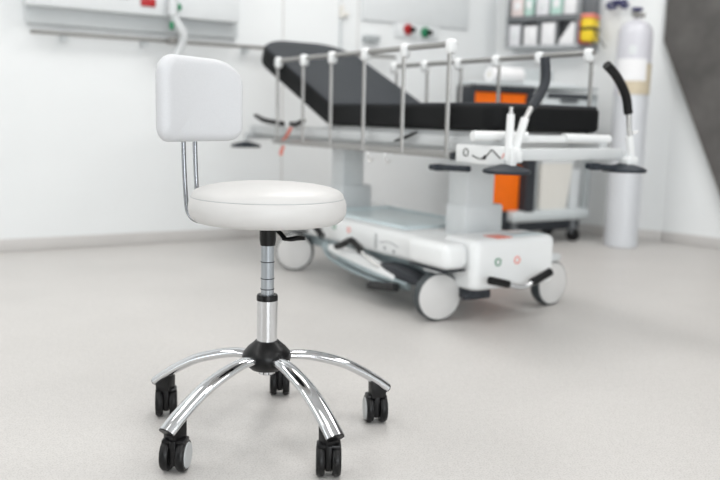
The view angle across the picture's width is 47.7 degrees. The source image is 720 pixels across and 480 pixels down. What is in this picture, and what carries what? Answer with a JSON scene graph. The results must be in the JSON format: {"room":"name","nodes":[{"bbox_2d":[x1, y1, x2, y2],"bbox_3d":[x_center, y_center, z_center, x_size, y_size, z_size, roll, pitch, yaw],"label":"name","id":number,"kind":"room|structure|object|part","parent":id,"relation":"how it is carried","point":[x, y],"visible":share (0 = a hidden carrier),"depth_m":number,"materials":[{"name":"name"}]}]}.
{"room":"hospital treatment room","nodes":[
{"label":"hospital treatment room","id":0,"kind":"room"},
{"bbox_2d":[0,0,496,238],"bbox_3d":[-1.652,-1.319,4.131,6.045,2.750,0.141,-4,10,-31],"label":"wall","id":1,"kind":"structure","parent":0,"point":[82,152],"depth_m":4.46,"materials":[{"name":"white paint"}]},
{"bbox_2d":[23,0,239,38],"bbox_3d":[-1.160,-1.278,4.272,1.140,0.350,0.134,-4,10,-31],"label":"panel","id":2,"kind":"object","parent":1,"relation":"attached to","point":[202,18],"visible":0.83,"depth_m":4.27,"materials":[{"name":"white plastic"}]},
{"bbox_2d":[141,0,155,6],"bbox_3d":[-1.105,-1.240,4.245,0.078,0.043,0.012,-4,10,-31],"label":"socket","id":3,"kind":"object","parent":2,"relation":"attached to","point":[144,3],"depth_m":4.24,"materials":[{"name":"plastic"}]},
{"bbox_2d":[167,0,187,54],"bbox_3d":[-0.976,-1.133,4.340,0.119,0.310,0.113,-4,10,-31],"label":"gas hose","id":4,"kind":"object","parent":2,"relation":"hanging from","point":[176,23],"visible":0.98,"depth_m":4.32,"materials":[{"name":"plastic"}]},
{"bbox_2d":[0,228,302,251],"bbox_3d":[-1.588,0.014,4.300,5.783,0.066,0.016,-4,10,-31],"label":"baseboard","id":5,"kind":"structure","parent":1,"relation":"attached to","point":[81,241],"depth_m":4.46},
{"bbox_2d":[30,29,395,58],"bbox_3d":[-0.719,-1.086,4.611,2.168,0.042,0.066,-4,10,-31],"label":"wall rail","id":6,"kind":"object","parent":1,"relation":"attached to","point":[63,36],"visible":0.8,"depth_m":4.33,"materials":[{"name":"silver metal"}]},
{"bbox_2d":[281,0,283,180],"bbox_3d":[-0.448,-1.416,4.757,0.006,2.684,0.003,-4,10,-31],"label":"trim","id":7,"kind":"structure","parent":1,"relation":"attached to","point":[283,0],"depth_m":4.83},
{"bbox_2d":[339,0,348,48],"bbox_3d":[-0.097,-1.452,4.945,0.059,0.950,0.032,-4,10,-31],"label":"pipe","id":8,"kind":"object","parent":1,"relation":"attached to","point":[342,14],"visible":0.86,"depth_m":4.95,"materials":[{"name":"beige plastic"}]},
{"bbox_2d":[357,0,358,49],"bbox_3d":[-0.010,-1.444,5.016,0.006,2.684,0.003,-4,10,-31],"label":"trim","id":9,"kind":"structure","parent":1,"relation":"attached to","point":[358,0],"depth_m":5.03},
{"bbox_2d":[361,0,468,42],"bbox_3d":[0.379,-1.462,5.211,0.830,0.425,0.064,-4,10,-31],"label":"outlet panel","id":10,"kind":"object","parent":1,"relation":"attached to","point":[415,19],"visible":1,"depth_m":5.23,"materials":[{"name":"white plastic"}]},
{"bbox_2d":[403,24,415,34],"bbox_3d":[0.317,-1.345,5.197,0.080,0.068,0.059,1,9,0],"label":"outlet","id":11,"kind":"object","parent":10,"relation":"attached to","point":[408,29],"depth_m":5.19,"materials":[{"name":"red plastic"}]},
{"bbox_3d":[0.367,-1.345,5.253,0.340,0.090,0.014,-4,10,-31],"label":"mounting plate","id":12,"kind":"part","parent":10,"relation":"part of","materials":[{"name":"white plastic"}]},
{"bbox_2d":[421,27,432,37],"bbox_3d":[0.431,-1.343,5.266,0.080,0.068,0.059,1,9,0],"label":"outlet","id":13,"kind":"object","parent":10,"relation":"attached to","point":[426,32],"depth_m":5.26,"materials":[{"name":"green plastic"}]},
{"bbox_2d":[0,231,719,479],"bbox_3d":[0.188,0.563,1.494,9.142,0.100,9.590,1,9,0],"label":"floor","id":14,"kind":"structure","parent":0,"point":[618,377],"depth_m":2.38,"materials":[{"name":"plastic"}]},
{"bbox_2d":[151,54,390,476],"bbox_3d":[-0.206,0.020,1.842,0.582,0.851,0.563,1,9,0],"label":"stool","id":15,"kind":"object","parent":14,"relation":"on","point":[198,98],"visible":1,"depth_m":1.76,"materials":[{"name":"white leather"}]},
{"bbox_3d":[-0.342,-0.165,1.822,0.151,0.264,0.010,6,10,30],"label":"backrest rod","id":16,"kind":"part","parent":15,"relation":"part of","materials":[{"name":"metal"}]},
{"bbox_3d":[-0.322,-0.170,1.855,0.151,0.264,0.010,6,10,30],"label":"backrest rod","id":17,"kind":"part","parent":15,"relation":"part of","materials":[{"name":"metal"}]},
{"bbox_3d":[-0.370,0.299,1.917,0.263,0.115,0.043,4,9,19],"label":"leg","id":18,"kind":"part","parent":15,"relation":"part of","materials":[{"name":"silver metal"}]},
{"bbox_3d":[-0.372,-0.321,1.856,0.064,0.190,0.270,6,10,30],"label":"backrest","id":19,"kind":"part","parent":15,"relation":"part of","materials":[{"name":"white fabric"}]},
{"bbox_3d":[-0.314,0.328,1.732,0.043,0.115,0.263,8,11,37],"label":"leg","id":20,"kind":"part","parent":15,"relation":"part of","materials":[{"name":"silver metal"}]},
{"bbox_3d":[-0.204,-0.085,1.804,0.349,0.089,0.349,1,9,0],"label":"seat","id":21,"kind":"part","parent":15,"relation":"part of","materials":[{"name":"white leather"}]},
{"bbox_3d":[-0.160,-0.013,1.771,0.098,0.031,0.029,7,10,33],"label":"lever","id":22,"kind":"part","parent":15,"relation":"part of","materials":[{"name":"black plastic"}]},
{"bbox_3d":[-0.119,0.334,1.729,0.043,0.115,0.263,-4,10,-34],"label":"leg","id":23,"kind":"part","parent":15,"relation":"part of","materials":[{"name":"silver metal"}]},
{"bbox_3d":[-0.055,0.308,1.912,0.263,0.115,0.043,-1,9,-17],"label":"leg","id":24,"kind":"part","parent":15,"relation":"part of","materials":[{"name":"silver metal"}]},
{"bbox_2d":[231,39,646,320],"bbox_3d":[0.183,-0.364,3.590,0.764,1.113,2.172,-4,10,-33],"label":"stretcher","id":25,"kind":"object","parent":14,"relation":"on","point":[465,253],"visible":0.98,"depth_m":3.12,"materials":[{"name":"grey plastic"}]},
{"bbox_3d":[-0.598,-0.537,4.267,0.024,0.044,0.024,-4,10,-33],"label":"bumper stem","id":26,"kind":"part","parent":25,"relation":"part of","materials":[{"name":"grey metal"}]},
{"bbox_3d":[-0.459,-0.604,4.088,0.027,0.058,0.313,-4,10,-33],"label":"folded handle","id":27,"kind":"part","parent":25,"relation":"part of","materials":[{"name":"black plastic"}]},
{"bbox_3d":[-0.400,-0.665,3.944,0.011,0.386,0.023,-4,10,-33],"label":"post","id":28,"kind":"part","parent":25,"relation":"part of","materials":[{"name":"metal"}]},
{"bbox_3d":[-0.120,-0.788,4.030,0.545,0.417,0.831,-4,10,-33],"label":"backrest mattress","id":29,"kind":"part","parent":25,"relation":"part of","materials":[{"name":"black leather"}]},
{"bbox_3d":[-0.296,-0.554,3.838,0.025,0.042,0.124,-4,10,-33],"label":"tilt handle","id":30,"kind":"part","parent":25,"relation":"part of","materials":[{"name":"black plastic"}]},
{"bbox_3d":[-0.115,-0.720,4.030,0.480,0.311,0.703,-4,10,-33],"label":"backrest panel","id":31,"kind":"part","parent":25,"relation":"part of","materials":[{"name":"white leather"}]},
{"bbox_3d":[-0.262,-0.630,3.733,0.011,0.386,0.023,-4,10,-33],"label":"post","id":32,"kind":"part","parent":25,"relation":"part of","materials":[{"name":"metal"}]},
{"bbox_3d":[-0.127,-0.596,3.525,0.011,0.386,0.023,-4,10,-33],"label":"post","id":33,"kind":"part","parent":25,"relation":"part of","materials":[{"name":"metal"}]},
{"bbox_3d":[-0.110,-0.826,4.010,0.528,0.340,0.784,-4,10,-33],"label":"mattress","id":34,"kind":"part","parent":25,"relation":"part of","materials":[{"name":"black leather"}]},
{"bbox_3d":[0.017,0.090,3.350,0.055,0.077,0.500,-4,10,-33],"label":"pedal plate","id":35,"kind":"part","parent":25,"relation":"part of","materials":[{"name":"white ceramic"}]},
{"bbox_3d":[0.015,-0.559,3.308,0.011,0.386,0.023,-4,10,-33],"label":"post","id":36,"kind":"part","parent":25,"relation":"part of","materials":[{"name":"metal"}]},
{"bbox_3d":[-0.044,-0.395,3.440,0.026,0.026,1.390,-4,10,-33],"label":"rail","id":37,"kind":"part","parent":25,"relation":"part of","materials":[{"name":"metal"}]},
{"bbox_3d":[-0.037,-0.771,3.388,0.021,0.029,1.359,-4,10,-33],"label":"rail","id":38,"kind":"part","parent":25,"relation":"part of","materials":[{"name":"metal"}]},
{"bbox_2d":[375,233,397,253],"bbox_3d":[0.105,0.015,3.244,0.006,0.063,0.162,-4,10,-33],"label":"print","id":39,"kind":"object","parent":25,"relation":"on","point":[385,243],"depth_m":3.24},
{"bbox_2d":[345,206,445,229],"bbox_3d":[0.161,-0.103,3.619,0.390,0.018,0.675,-4,10,-33],"label":"tray","id":40,"kind":"object","parent":25,"relation":"on","point":[397,218],"depth_m":3.59,"materials":[{"name":"white plastic"}]},
{"bbox_3d":[0.184,-0.682,4.159,0.011,0.386,0.023,-4,10,-33],"label":"post","id":41,"kind":"part","parent":25,"relation":"part of","materials":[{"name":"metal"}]},
{"bbox_3d":[0.162,-0.522,3.081,0.011,0.386,0.023,-4,10,-33],"label":"post","id":42,"kind":"part","parent":25,"relation":"part of","materials":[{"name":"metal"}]},
{"bbox_3d":[0.169,-0.395,3.115,0.030,0.045,0.143,-4,10,-33],"label":"backrest lever","id":43,"kind":"part","parent":25,"relation":"part of","materials":[{"name":"black plastic"}]},
{"bbox_3d":[0.322,-0.647,3.948,0.011,0.386,0.023,-4,10,-33],"label":"post","id":44,"kind":"part","parent":25,"relation":"part of","materials":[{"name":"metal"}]},
{"bbox_3d":[0.155,-0.464,3.636,0.500,0.083,1.980,-4,10,-33],"label":"deck frame","id":45,"kind":"part","parent":25,"relation":"part of","materials":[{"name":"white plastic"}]},
{"bbox_3d":[0.309,-0.484,2.856,0.011,0.386,0.023,-4,10,-33],"label":"post","id":46,"kind":"part","parent":25,"relation":"part of","materials":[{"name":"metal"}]},
{"bbox_3d":[0.312,-0.252,2.846,0.034,0.027,0.211,-4,10,-33],"label":"release lever","id":47,"kind":"part","parent":25,"relation":"part of","materials":[{"name":"plastic"}]},
{"bbox_3d":[0.458,-0.613,3.738,0.011,0.386,0.023,-4,10,-33],"label":"post","id":48,"kind":"part","parent":25,"relation":"part of","materials":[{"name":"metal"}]},
{"bbox_3d":[0.373,-0.496,3.291,0.545,0.092,1.100,-4,10,-33],"label":"mattress","id":49,"kind":"part","parent":25,"relation":"part of","materials":[{"name":"black leather"}]},
{"bbox_3d":[0.374,-0.540,3.285,0.530,0.012,1.080,-4,10,-33],"label":"mattress","id":50,"kind":"part","parent":25,"relation":"part of","materials":[{"name":"leather"}]},
{"bbox_3d":[0.417,-0.283,2.711,0.026,0.064,0.280,-4,10,-33],"label":"symbol panel","id":51,"kind":"part","parent":25,"relation":"part of","materials":[{"name":"white plastic"}]},
{"bbox_3d":[0.517,-0.790,3.604,0.021,0.029,1.334,-4,10,-33],"label":"rail","id":52,"kind":"part","parent":25,"relation":"part of","materials":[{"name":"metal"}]},
{"bbox_3d":[0.596,-0.578,3.527,0.011,0.386,0.023,-4,10,-33],"label":"post","id":53,"kind":"part","parent":25,"relation":"part of","materials":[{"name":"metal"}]},
{"bbox_2d":[504,107,514,160],"bbox_3d":[0.478,-0.339,2.603,0.028,0.171,0.027,1,9,0],"label":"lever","id":54,"kind":"object","parent":25,"relation":"attached to","point":[509,148],"depth_m":2.59,"materials":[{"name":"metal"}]},
{"bbox_3d":[0.494,-0.272,2.624,0.050,0.048,0.050,-4,10,-33],"label":"handle","id":55,"kind":"part","parent":25,"relation":"part of","materials":[{"name":"white plastic"}]},
{"bbox_3d":[0.512,-0.325,2.627,0.071,0.144,0.027,-4,10,-33],"label":"push handle","id":56,"kind":"part","parent":25,"relation":"part of","materials":[{"name":"white plastic"}]},
{"bbox_3d":[0.873,-0.507,3.101,0.011,0.386,0.023,-4,10,-33],"label":"post","id":57,"kind":"part","parent":25,"relation":"part of","materials":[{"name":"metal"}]},
{"bbox_3d":[0.842,-0.251,2.808,0.171,0.031,0.034,-4,10,-33],"label":"release lever","id":58,"kind":"part","parent":25,"relation":"part of","materials":[{"name":"plastic"}]},
{"bbox_3d":[0.951,-0.280,2.881,0.055,0.030,0.045,-4,10,-33],"label":"handle","id":59,"kind":"part","parent":25,"relation":"part of","materials":[{"name":"white plastic"}]},
{"bbox_3d":[0.954,-0.315,2.868,0.052,0.108,0.027,-4,10,-33],"label":"push handle","id":60,"kind":"part","parent":25,"relation":"part of","materials":[{"name":"white plastic"}]},
{"bbox_2d":[456,69,597,240],"bbox_3d":[0.942,-0.511,4.909,0.970,1.050,0.382,-4,10,-31],"label":"cart","id":61,"kind":"object","parent":14,"relation":"on","point":[527,217],"visible":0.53,"depth_m":4.82,"materials":[{"name":"grey plastic"}]},
{"bbox_2d":[475,91,500,102],"bbox_3d":[0.678,-0.797,4.589,0.186,0.072,0.126,-4,10,-31],"label":"storage bin","id":62,"kind":"object","parent":61,"relation":"on","point":[479,96],"visible":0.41,"depth_m":4.53,"materials":[{"name":"orange plastic"}]},
{"bbox_2d":[475,94,495,102],"bbox_3d":[0.677,-0.797,4.591,0.178,0.072,0.121,-4,10,-31],"label":"tub","id":63,"kind":"object","parent":62,"relation":"in","point":[478,97],"depth_m":4.53,"materials":[{"name":"orange plastic"}]},
{"bbox_3d":[0.761,-0.816,4.672,0.450,0.135,0.214,-4,10,-31],"label":"bin frame","id":64,"kind":"part","parent":61,"relation":"part of","materials":[{"name":"grey plastic"}]},
{"bbox_3d":[0.770,-0.122,4.818,0.140,0.110,0.150,-4,10,-31],"label":"frame","id":65,"kind":"part","parent":61,"relation":"part of","materials":[{"name":"grey plastic"}]},
{"bbox_2d":[484,66,524,83],"bbox_3d":[0.830,-0.943,4.660,0.232,0.092,0.092,-4,10,-31],"label":"paper roll","id":66,"kind":"object","parent":61,"relation":"on","point":[508,74],"visible":0.96,"depth_m":4.62,"materials":[{"name":"white paper"}]},
{"bbox_2d":[493,165,520,210],"bbox_3d":[0.804,-0.309,4.801,0.248,0.264,0.140,-4,10,-31],"label":"storage bin","id":67,"kind":"object","parent":61,"relation":"on","point":[506,187],"visible":0.36,"depth_m":4.76,"materials":[{"name":"orange plastic"}]},
{"bbox_2d":[500,93,526,103],"bbox_3d":[0.847,-0.806,4.689,0.186,0.070,0.126,-4,10,-31],"label":"storage bin","id":68,"kind":"object","parent":61,"relation":"on","point":[504,98],"visible":0.45,"depth_m":4.63,"materials":[{"name":"orange plastic"}]},
{"bbox_3d":[0.922,-0.484,4.903,0.075,0.602,0.340,-4,10,-31],"label":"frame","id":69,"kind":"part","parent":61,"relation":"part of","materials":[{"name":"grey plastic"}]},
{"bbox_2d":[457,81,597,91],"bbox_3d":[0.945,-0.913,4.857,0.965,0.018,0.360,-4,10,-31],"label":"shelf","id":70,"kind":"object","parent":61,"relation":"attached to","point":[527,86],"depth_m":4.65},
{"bbox_3d":[1.031,-0.469,4.818,0.035,0.600,0.040,-4,10,-31],"label":"post","id":71,"kind":"part","parent":61,"relation":"part of","materials":[{"name":"grey metal"}]},
{"bbox_2d":[504,219,578,230],"bbox_3d":[1.047,-0.110,5.075,0.585,0.065,0.300,-4,10,-31],"label":"shelf","id":72,"kind":"object","parent":61,"relation":"attached to","point":[559,224],"depth_m":4.94,"materials":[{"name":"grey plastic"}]},
{"bbox_2d":[507,207,588,222],"bbox_3d":[1.071,-0.171,5.053,0.630,0.067,0.365,-4,10,-31],"label":"shelf","id":73,"kind":"object","parent":61,"relation":"attached to","point":[523,214],"depth_m":4.89,"materials":[{"name":"white plastic"}]},
{"bbox_2d":[536,160,574,208],"bbox_3d":[1.122,-0.353,5.045,0.280,0.296,0.290,-4,10,-31],"label":"container","id":74,"kind":"object","parent":61,"relation":"on","point":[553,178],"visible":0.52,"depth_m":4.92,"materials":[{"name":"beige plastic"}]},
{"bbox_3d":[1.125,-0.490,5.024,0.280,0.018,0.290,-4,10,-31],"label":"lid","id":75,"kind":"part","parent":74,"relation":"part of","materials":[{"name":"white plastic"}]},
{"bbox_3d":[1.247,-0.853,4.830,0.350,0.026,0.012,-4,10,-31],"label":"drawer","id":76,"kind":"part","parent":61,"relation":"part of","materials":[{"name":"grey plastic"}]},
{"bbox_3d":[1.238,-0.821,4.818,0.140,0.015,0.011,-4,10,-31],"label":"handle","id":77,"kind":"part","parent":61,"relation":"part of","materials":[{"name":"grey plastic"}]},
{"bbox_3d":[1.232,-0.793,4.831,0.480,0.077,0.012,-4,10,-31],"label":"drawer","id":78,"kind":"part","parent":61,"relation":"part of","materials":[{"name":"white plastic"}]},
{"bbox_2d":[566,164,580,207],"bbox_3d":[1.303,-0.346,5.120,0.090,0.270,0.150,-4,10,-31],"label":"jug","id":79,"kind":"object","parent":61,"relation":"on","point":[572,199],"visible":0.37,"depth_m":5.06,"materials":[{"name":"white plastic"}]},
{"bbox_3d":[1.409,-0.493,5.042,0.035,0.600,0.040,-4,10,-31],"label":"post","id":80,"kind":"part","parent":61,"relation":"part of","materials":[{"name":"white metal"}]},
{"bbox_2d":[603,7,652,247],"bbox_3d":[1.588,-0.655,4.807,0.204,1.398,0.204,1,9,0],"label":"gas cylinder","id":81,"kind":"object","parent":14,"relation":"on","point":[635,36],"visible":0.88,"depth_m":4.74,"materials":[{"name":"white paint"}]},
{"bbox_2d":[495,0,674,230],"bbox_3d":[1.455,-1.421,5.333,1.242,2.750,0.140,7,10,32],"label":"wall","id":82,"kind":"structure","parent":0,"point":[573,70],"depth_m":5.17,"materials":[{"name":"white paint"}]},
{"bbox_2d":[505,0,601,50],"bbox_3d":[1.249,-1.453,5.277,0.579,0.420,0.168,7,10,32],"label":"wall rack","id":83,"kind":"object","parent":82,"relation":"attached to","point":[563,21],"visible":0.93,"depth_m":5.25,"materials":[{"name":"grey metal"}]},
{"bbox_3d":[1.004,-1.483,5.418,0.012,0.415,0.135,7,10,32],"label":"panel","id":84,"kind":"part","parent":83,"relation":"part of","materials":[{"name":"grey metal"}]},
{"bbox_2d":[509,25,520,45],"bbox_3d":[1.044,-1.349,5.404,0.080,0.142,0.104,7,10,32],"label":"carton","id":85,"kind":"object","parent":83,"relation":"on","point":[514,30],"visible":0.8,"depth_m":5.36,"materials":[{"name":"white cardboard"}]},
{"bbox_2d":[511,0,524,16],"bbox_3d":[1.057,-1.532,5.372,0.080,0.122,0.104,7,10,32],"label":"carton","id":86,"kind":"object","parent":83,"relation":"on","point":[518,6],"visible":0.81,"depth_m":5.33,"materials":[{"name":"white cardboard"}]},
{"bbox_2d":[523,26,537,44],"bbox_3d":[1.136,-1.333,5.346,0.092,0.132,0.104,7,10,32],"label":"carton","id":87,"kind":"object","parent":83,"relation":"on","point":[530,32],"visible":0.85,"depth_m":5.30,"materials":[{"name":"white cardboard"}]},
{"bbox_2d":[524,0,536,15],"bbox_3d":[1.124,-1.529,5.328,0.057,0.132,0.104,7,10,32],"label":"carton","id":88,"kind":"object","parent":83,"relation":"on","point":[530,5],"visible":0.81,"depth_m":5.29,"materials":[{"name":"cardboard"}]},
{"bbox_2d":[536,0,550,14],"bbox_3d":[1.201,-1.509,5.280,0.084,0.112,0.104,7,10,32],"label":"carton","id":89,"kind":"object","parent":83,"relation":"on","point":[543,7],"visible":0.83,"depth_m":5.24,"materials":[{"name":"white cardboard"}]},
{"bbox_2d":[507,47,582,50],"bbox_3d":[1.201,-1.254,5.320,0.485,0.012,0.135,7,10,32],"label":"shelf","id":90,"kind":"object","parent":83,"relation":"attached to","point":[508,48],"depth_m":5.31,"materials":[{"name":"grey metal"}]},
{"bbox_2d":[507,13,586,24],"bbox_3d":[1.243,-1.431,5.268,0.575,0.036,0.135,7,10,32],"label":"shelf","id":91,"kind":"object","parent":83,"relation":"attached to","point":[560,19],"depth_m":5.25,"materials":[{"name":"metal"}]},
{"bbox_2d":[541,22,555,44],"bbox_3d":[1.237,-1.329,5.281,0.094,0.150,0.104,7,10,32],"label":"carton","id":92,"kind":"object","parent":83,"relation":"on","point":[548,29],"visible":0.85,"depth_m":5.24,"materials":[{"name":"white cardboard"}]},
{"bbox_2d":[550,0,563,14],"bbox_3d":[1.278,-1.510,5.230,0.075,0.132,0.104,7,10,32],"label":"carton","id":93,"kind":"object","parent":83,"relation":"on","point":[557,6],"visible":0.76,"depth_m":5.19,"materials":[{"name":"green cardboard"}]},
{"bbox_2d":[559,22,576,43],"bbox_3d":[1.342,-1.317,5.217,0.102,0.148,0.099,7,10,32],"label":"carton","id":94,"kind":"object","parent":83,"relation":"on","point":[569,36],"visible":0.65,"depth_m":5.17,"materials":[{"name":"white cardboard"}]},
{"bbox_2d":[564,0,578,13],"bbox_3d":[1.355,-1.496,5.182,0.084,0.122,0.104,7,10,32],"label":"carton","id":95,"kind":"object","parent":83,"relation":"on","point":[570,6],"visible":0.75,"depth_m":5.14,"materials":[{"name":"white cardboard"}]},
{"bbox_3d":[1.408,-1.434,5.160,0.012,0.415,0.135,7,10,32],"label":"panel","id":96,"kind":"part","parent":83,"relation":"part of","materials":[{"name":"grey metal"}]},
{"bbox_3d":[1.464,-1.533,5.138,0.075,0.210,0.090,7,10,32],"label":"post","id":97,"kind":"part","parent":83,"relation":"part of","materials":[{"name":"metal"}]},
{"bbox_2d":[578,13,605,52],"bbox_3d":[1.470,-1.294,5.114,0.180,0.240,0.155,7,10,32],"label":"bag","id":98,"kind":"object","parent":83,"relation":"hanging from","point":[589,30],"visible":1,"depth_m":5.07,"materials":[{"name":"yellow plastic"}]},
{"bbox_3d":[1.450,-1.402,5.111,0.092,0.028,0.140,7,10,32],"label":"red lid","id":99,"kind":"part","parent":98,"relation":"part of","materials":[{"name":"plastic"}]},
{"bbox_2d":[554,224,660,241],"bbox_3d":[1.403,-0.083,5.454,1.184,0.066,0.012,7,10,32],"label":"baseboard","id":100,"kind":"structure","parent":82,"relation":"attached to","point":[651,235],"depth_m":5.33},
{"bbox_2d":[606,0,629,9],"bbox_3d":[1.618,-1.473,5.092,0.146,0.068,0.070,7,10,32],"label":"wall hook","id":101,"kind":"object","parent":82,"relation":"attached to","point":[615,3],"visible":1,"depth_m":5.09,"materials":[{"name":"blue plastic"}]},
{"bbox_3d":[1.632,-1.494,5.109,0.085,0.030,0.022,7,10,32],"label":"plate","id":102,"kind":"part","parent":101,"relation":"part of","materials":[{"name":"blue plastic"}]},
{"bbox_2d":[662,74,719,237],"bbox_3d":[3.338,-1.125,3.676,3.800,2.750,0.140,10,12,44],"label":"wall","id":103,"kind":"structure","parent":0,"point":[692,197],"depth_m":4.99,"materials":[{"name":"white paint"}]},
{"bbox_2d":[660,231,719,248],"bbox_3d":[3.162,0.193,3.907,3.550,0.066,0.016,10,12,44],"label":"baseboard","id":104,"kind":"structure","parent":103,"relation":"attached to","point":[669,237],"depth_m":5.00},
{"bbox_2d":[664,0,719,194],"bbox_3d":[3.031,-1.157,3.834,3.262,2.750,0.037,10,12,44],"label":"wall","id":105,"kind":"structure","parent":0,"point":[692,27],"depth_m":4.84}
]}

